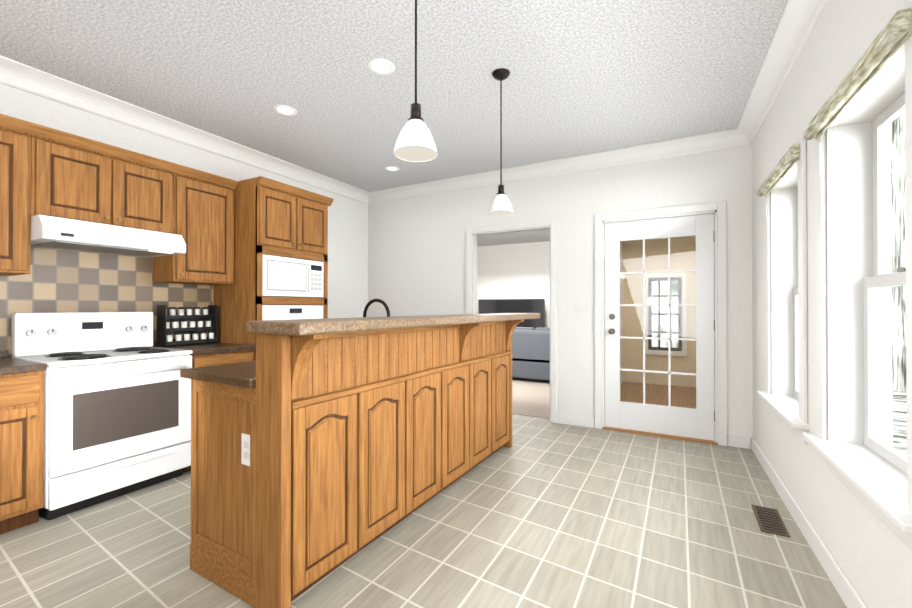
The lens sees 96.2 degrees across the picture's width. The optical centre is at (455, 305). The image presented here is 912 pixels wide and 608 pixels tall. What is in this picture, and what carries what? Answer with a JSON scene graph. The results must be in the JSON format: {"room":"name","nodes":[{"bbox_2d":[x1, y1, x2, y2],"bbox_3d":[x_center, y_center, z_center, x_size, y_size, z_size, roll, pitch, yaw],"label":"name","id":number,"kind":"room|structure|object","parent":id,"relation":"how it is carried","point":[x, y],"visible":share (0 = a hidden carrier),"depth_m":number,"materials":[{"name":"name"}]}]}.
{"room":"kitchen","nodes":[
{"label":"kitchen","id":0,"kind":"room"},
{"bbox_2d":[0,83,367,317],"bbox_3d":[-2.725,-0.139,3.057,0.120,2.800,6.290,0,0,29],"label":"wall","id":1,"kind":"structure","parent":0,"point":[347,217],"depth_m":3.89,"materials":[{"name":"paint"}]},
{"bbox_2d":[0,114,35,275],"bbox_3d":[-2.938,-0.648,2.185,0.338,0.910,0.878,0,0,29],"label":"upper cabinet","id":2,"kind":"object","parent":1,"relation":"attached to","point":[17,136],"depth_m":2.43,"materials":[{"name":"brown wood"}]},
{"bbox_2d":[36,124,175,233],"bbox_3d":[-2.536,-0.822,2.923,0.338,0.555,0.798,0,0,29],"label":"upper cabinet","id":3,"kind":"object","parent":1,"relation":"attached to","point":[46,171],"depth_m":2.79,"materials":[{"name":"brown wood"}]},
{"bbox_2d":[30,215,185,256],"bbox_3d":[-2.462,-0.464,2.882,0.502,0.152,0.798,0,0,29],"label":"range hood","id":4,"kind":"object","parent":3,"relation":"attached to","point":[58,232],"visible":0.96,"depth_m":2.71,"materials":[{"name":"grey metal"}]},
{"bbox_2d":[0,246,212,357],"bbox_3d":[-2.952,-0.091,2.512,0.002,0.900,2.917,0,0,29],"label":"tile backsplash","id":5,"kind":"structure","parent":1,"relation":"attached to","point":[60,280],"depth_m":3.00,"materials":[{"name":"beige tile"}]},
{"bbox_2d":[0,55,374,203],"bbox_3d":[-2.616,-1.475,3.004,0.125,0.125,6.048,0,0,29],"label":"crown molding","id":6,"kind":"structure","parent":1,"relation":"attached to","point":[23,77],"depth_m":3.31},
{"bbox_2d":[152,164,237,284],"bbox_3d":[-2.224,-0.641,3.494,0.338,0.910,0.501,0,0,29],"label":"upper cabinet","id":7,"kind":"object","parent":1,"relation":"attached to","point":[204,201],"depth_m":3.38,"materials":[{"name":"brown wood"}]},
{"bbox_2d":[0,0,787,191],"bbox_3d":[-0.548,-1.595,1.876,5.080,0.100,6.290,0,0,29],"label":"ceiling","id":8,"kind":"structure","parent":0,"point":[585,77],"depth_m":2.66,"materials":[{"name":"white paint"}]},
{"bbox_2d":[273,105,296,115],"bbox_3d":[-1.347,-1.535,3.229,0.176,0.006,0.176,0,0,29],"label":"recessed light","id":9,"kind":"object","parent":8,"relation":"in","point":[284,110],"visible":1,"depth_m":3.22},
{"bbox_2d":[367,58,394,74],"bbox_3d":[-0.482,-1.538,2.643,0.176,0.006,0.176,0,0,29],"label":"recessed light","id":10,"kind":"object","parent":8,"relation":"in","point":[379,66],"visible":1,"depth_m":2.63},
{"bbox_2d":[384,166,399,170],"bbox_3d":[-0.713,-1.528,4.580,0.176,0.006,0.176,0,0,29],"label":"recessed light","id":11,"kind":"object","parent":8,"relation":"in","point":[391,168],"visible":1,"depth_m":4.57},
{"bbox_2d":[394,0,437,161],"bbox_3d":[-0.150,-1.056,1.537,0.164,0.979,0.164,0,0,29],"label":"pendant light","id":12,"kind":"object","parent":8,"relation":"hanging from","point":[415,142],"visible":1,"depth_m":1.52,"materials":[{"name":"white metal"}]},
{"bbox_2d":[489,68,513,215],"bbox_3d":[0.299,-1.075,2.716,0.164,0.929,0.164,0,0,29],"label":"pendant light","id":13,"kind":"object","parent":8,"relation":"hanging from","point":[501,205],"visible":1,"depth_m":2.70,"materials":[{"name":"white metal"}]},
{"bbox_2d":[0,382,846,607],"bbox_3d":[0.130,1.310,3.103,5.080,0.104,9.120,0,0,29],"label":"floor","id":14,"kind":"structure","parent":0,"point":[543,513],"depth_m":2.15,"materials":[{"name":"tile"}]},
{"bbox_2d":[0,371,43,533],"bbox_3d":[-2.724,0.815,2.273,0.621,0.880,0.469,0,0,29],"label":"base cabinet","id":15,"kind":"object","parent":14,"relation":"on","point":[21,441],"depth_m":2.26,"materials":[{"name":"brown wood"}]},
{"bbox_2d":[0,337,255,374],"bbox_3d":[-2.673,0.328,2.358,0.632,0.090,2.917,0,0,29],"label":"countertop","id":16,"kind":"structure","parent":15,"relation":"on","point":[11,365],"depth_m":3.06,"materials":[{"name":"stone"}]},
{"bbox_2d":[157,305,217,346],"bbox_3d":[-2.295,0.167,3.510,0.140,0.337,0.422,0,0,29],"label":"spice rack","id":17,"kind":"object","parent":16,"relation":"on","point":[165,331],"visible":1,"depth_m":3.47,"materials":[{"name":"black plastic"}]},
{"bbox_2d":[11,312,192,520],"bbox_3d":[-2.372,0.655,2.803,0.678,1.210,0.780,0,0,29],"label":"range","id":18,"kind":"object","parent":14,"relation":"on","point":[117,405],"visible":0.96,"depth_m":2.65,"materials":[{"name":"white metal"}]},
{"bbox_2d":[183,350,253,472],"bbox_3d":[-2.105,0.821,3.408,0.621,0.880,0.525,0,0,29],"label":"base cabinet","id":19,"kind":"object","parent":14,"relation":"on","point":[239,356],"depth_m":3.23,"materials":[{"name":"brown wood"}]},
{"bbox_2d":[213,176,332,360],"bbox_3d":[-1.754,0.085,3.996,0.677,2.358,0.830,0,0,29],"label":"tall cabinet","id":20,"kind":"object","parent":14,"relation":"on","point":[275,218],"visible":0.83,"depth_m":3.64,"materials":[{"name":"brown wood"}]},
{"bbox_2d":[262,254,323,297],"bbox_3d":[-1.706,-0.259,3.954,0.510,0.360,0.690,0,0,29],"label":"microwave","id":21,"kind":"object","parent":20,"relation":"in","point":[287,277],"visible":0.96,"depth_m":3.80,"materials":[{"name":"white plastic"}]},
{"bbox_2d":[262,305,323,319],"bbox_3d":[-1.703,0.351,3.949,0.577,0.700,0.690,0,0,29],"label":"wall oven","id":22,"kind":"object","parent":20,"relation":"in","point":[281,312],"visible":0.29,"depth_m":3.80,"materials":[{"name":"white metal"}]},
{"bbox_2d":[190,348,511,607],"bbox_3d":[-0.411,0.844,2.795,0.774,0.828,2.337,0,0,29],"label":"kitchen island","id":23,"kind":"object","parent":14,"relation":"on","point":[360,441],"depth_m":1.88,"materials":[{"name":"brown wood"}]},
{"bbox_2d":[180,360,255,387],"bbox_3d":[-0.474,0.329,2.852,0.607,0.038,2.423,0,0,29],"label":"island countertop","id":24,"kind":"structure","parent":23,"relation":"on","point":[240,374],"depth_m":1.85,"materials":[{"name":"stone"}]},
{"bbox_2d":[363,299,389,316],"bbox_3d":[-0.490,0.133,2.644,0.238,0.350,0.113,0,0,29],"label":"faucet","id":25,"kind":"object","parent":24,"relation":"on","point":[370,302],"visible":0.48,"depth_m":2.62,"materials":[{"name":"black metal"}]},
{"bbox_2d":[241,433,249,465],"bbox_3d":[-0.886,0.615,1.737,0.076,0.130,0.010,0,0,29],"label":"electrical outlet plate","id":26,"kind":"object","parent":23,"relation":"attached to","point":[245,449],"visible":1,"depth_m":1.74,"materials":[{"name":"white plastic"}]},
{"bbox_2d":[247,313,539,335],"bbox_3d":[-0.028,0.095,2.779,0.401,0.050,2.757,0,0,29],"label":"bar","id":27,"kind":"object","parent":23,"relation":"on","point":[299,327],"visible":1,"depth_m":1.86,"materials":[{"name":"stone"}]},
{"bbox_2d":[286,352,505,407],"bbox_3d":[-0.097,0.412,2.639,0.089,0.026,2.279,0,0,29],"label":"trim","id":28,"kind":"structure","parent":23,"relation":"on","point":[323,397],"depth_m":2.09,"materials":[{"name":"brown wood"}]},
{"bbox_2d":[751,504,789,536],"bbox_3d":[1.832,1.252,2.392,0.130,0.010,0.340,0,0,29],"label":"floor vent","id":29,"kind":"object","parent":14,"relation":"in","point":[769,520],"visible":1,"depth_m":2.37,"materials":[{"name":"brown"}]},
{"bbox_2d":[477,230,622,383],"bbox_3d":[0.509,-0.117,7.239,4.390,2.800,4.150,0,0,29],"label":"wall","id":30,"kind":"structure","parent":0,"point":[513,265],"depth_m":8.93,"materials":[{"name":"paint"}]},
{"bbox_2d":[368,145,752,448],"bbox_3d":[0.719,-0.130,4.692,4.360,2.800,0.120,0,0,29],"label":"wall","id":31,"kind":"structure","parent":0,"point":[402,257],"depth_m":4.34,"materials":[{"name":"paint"}]},
{"bbox_2d":[368,128,749,202],"bbox_3d":[0.726,-1.467,4.555,4.207,0.125,0.125,0,0,29],"label":"crown molding","id":32,"kind":"structure","parent":31,"relation":"attached to","point":[731,138],"depth_m":4.26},
{"bbox_2d":[558,413,594,427],"bbox_3d":[1.262,1.212,4.311,0.380,0.109,0.015,0,0,29],"label":"baseboard","id":33,"kind":"structure","parent":31,"relation":"attached to","point":[585,421],"depth_m":4.30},
{"bbox_2d":[605,214,714,440],"bbox_3d":[1.952,0.202,3.965,0.974,2.088,0.122,0,0,29],"label":"french door","id":34,"kind":"structure","parent":31,"relation":"in","point":[698,422],"depth_m":3.94,"materials":[{"name":"white paint"}]},
{"bbox_2d":[730,298,739,310],"bbox_3d":[2.486,-0.006,3.649,0.070,0.120,0.015,0,0,29],"label":"switch plate","id":35,"kind":"object","parent":31,"relation":"attached to","point":[734,302],"depth_m":3.65,"materials":[{"name":"white plastic"}]},
{"bbox_2d":[623,236,695,386],"bbox_3d":[2.907,-0.127,5.246,1.730,2.800,2.950,0,0,29],"label":"wall","id":36,"kind":"structure","parent":0,"point":[627,289],"depth_m":6.63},
{"bbox_2d":[645,272,686,355],"bbox_3d":[3.351,0.144,6.569,0.620,1.310,0.120,0,0,29],"label":"window frames","id":37,"kind":"structure","parent":36,"relation":"in","point":[680,333],"depth_m":6.54,"materials":[{"name":"grey wood"}]},
{"bbox_2d":[752,0,911,607],"bbox_3d":[1.232,-0.151,0.674,0.395,2.800,6.693,0,0,29],"label":"wall","id":38,"kind":"structure","parent":0,"point":[869,550],"depth_m":2.08,"materials":[{"name":"paint"}]},
{"bbox_2d":[757,144,799,220],"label":"window shade","id":39,"kind":"object","parent":38,"relation":"attached to","point":[792,155],"depth_m":2.49,"materials":[{"name":"beige fabric"}]},
{"bbox_2d":[737,0,827,144],"bbox_3d":[1.100,-1.487,0.804,0.291,0.125,6.349,0,0,29],"label":"crown molding","id":40,"kind":"structure","parent":38,"relation":"attached to","point":[796,24],"depth_m":2.47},
{"bbox_2d":[751,437,866,607],"bbox_3d":[1.145,1.194,0.757,0.180,0.109,6.328,0,0,29],"label":"baseboard","id":41,"kind":"structure","parent":38,"relation":"attached to","point":[845,589],"depth_m":2.07,"materials":[{"name":"white wood"}]},
{"bbox_2d":[757,0,911,549],"bbox_3d":[1.642,-0.096,1.559,0.369,1.680,3.284,0,0,29],"label":"window frame","id":42,"kind":"structure","parent":38,"relation":"attached to","point":[878,486],"depth_m":1.89,"materials":[{"name":"white wood"}]},
{"bbox_2d":[793,92,906,473],"bbox_3d":[1.712,-0.101,1.523,0.146,1.467,3.034,0,0,29],"label":"window","id":43,"kind":"structure","parent":38,"relation":"in","point":[881,277],"depth_m":1.80,"materials":[{"name":"white"}]},
{"bbox_2d":[803,8,911,139],"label":"window shade","id":44,"kind":"object","parent":38,"relation":"attached to","point":[892,37],"depth_m":1.43,"materials":[{"name":"beige fabric"}]},
{"label":"outside","id":45,"kind":"structure","parent":0,"visible":0},
{"bbox_2d":[652,112,906,455],"bbox_3d":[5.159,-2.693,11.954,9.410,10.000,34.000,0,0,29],"label":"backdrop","id":46,"kind":"structure","parent":45,"point":[901,375],"depth_m":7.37,"materials":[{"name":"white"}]},
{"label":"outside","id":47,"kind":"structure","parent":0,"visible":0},
{"bbox_2d":[512,377,549,418],"bbox_3d":[0.480,1.331,7.179,4.150,0.104,4.030,0,0,29],"label":"floor carpet","id":48,"kind":"object","parent":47,"point":[530,397],"depth_m":5.63,"materials":[{"name":"beige carpet"}]},
{"bbox_2d":[478,299,544,327],"bbox_3d":[1.174,0.579,8.820,1.500,1.415,0.450,0,0,29],"label":"tv console","id":49,"kind":"object","parent":48,"relation":"on","point":[487,306],"visible":0.17,"depth_m":8.68,"materials":[{"name":"black plastic"}]},
{"bbox_2d":[512,327,549,380],"bbox_3d":[1.622,0.829,7.031,1.800,0.895,0.900,0,0,29],"label":"sofa","id":50,"kind":"object","parent":48,"relation":"on","point":[530,352],"visible":0.29,"depth_m":6.74,"materials":[{"name":"fabric"}]}
]}

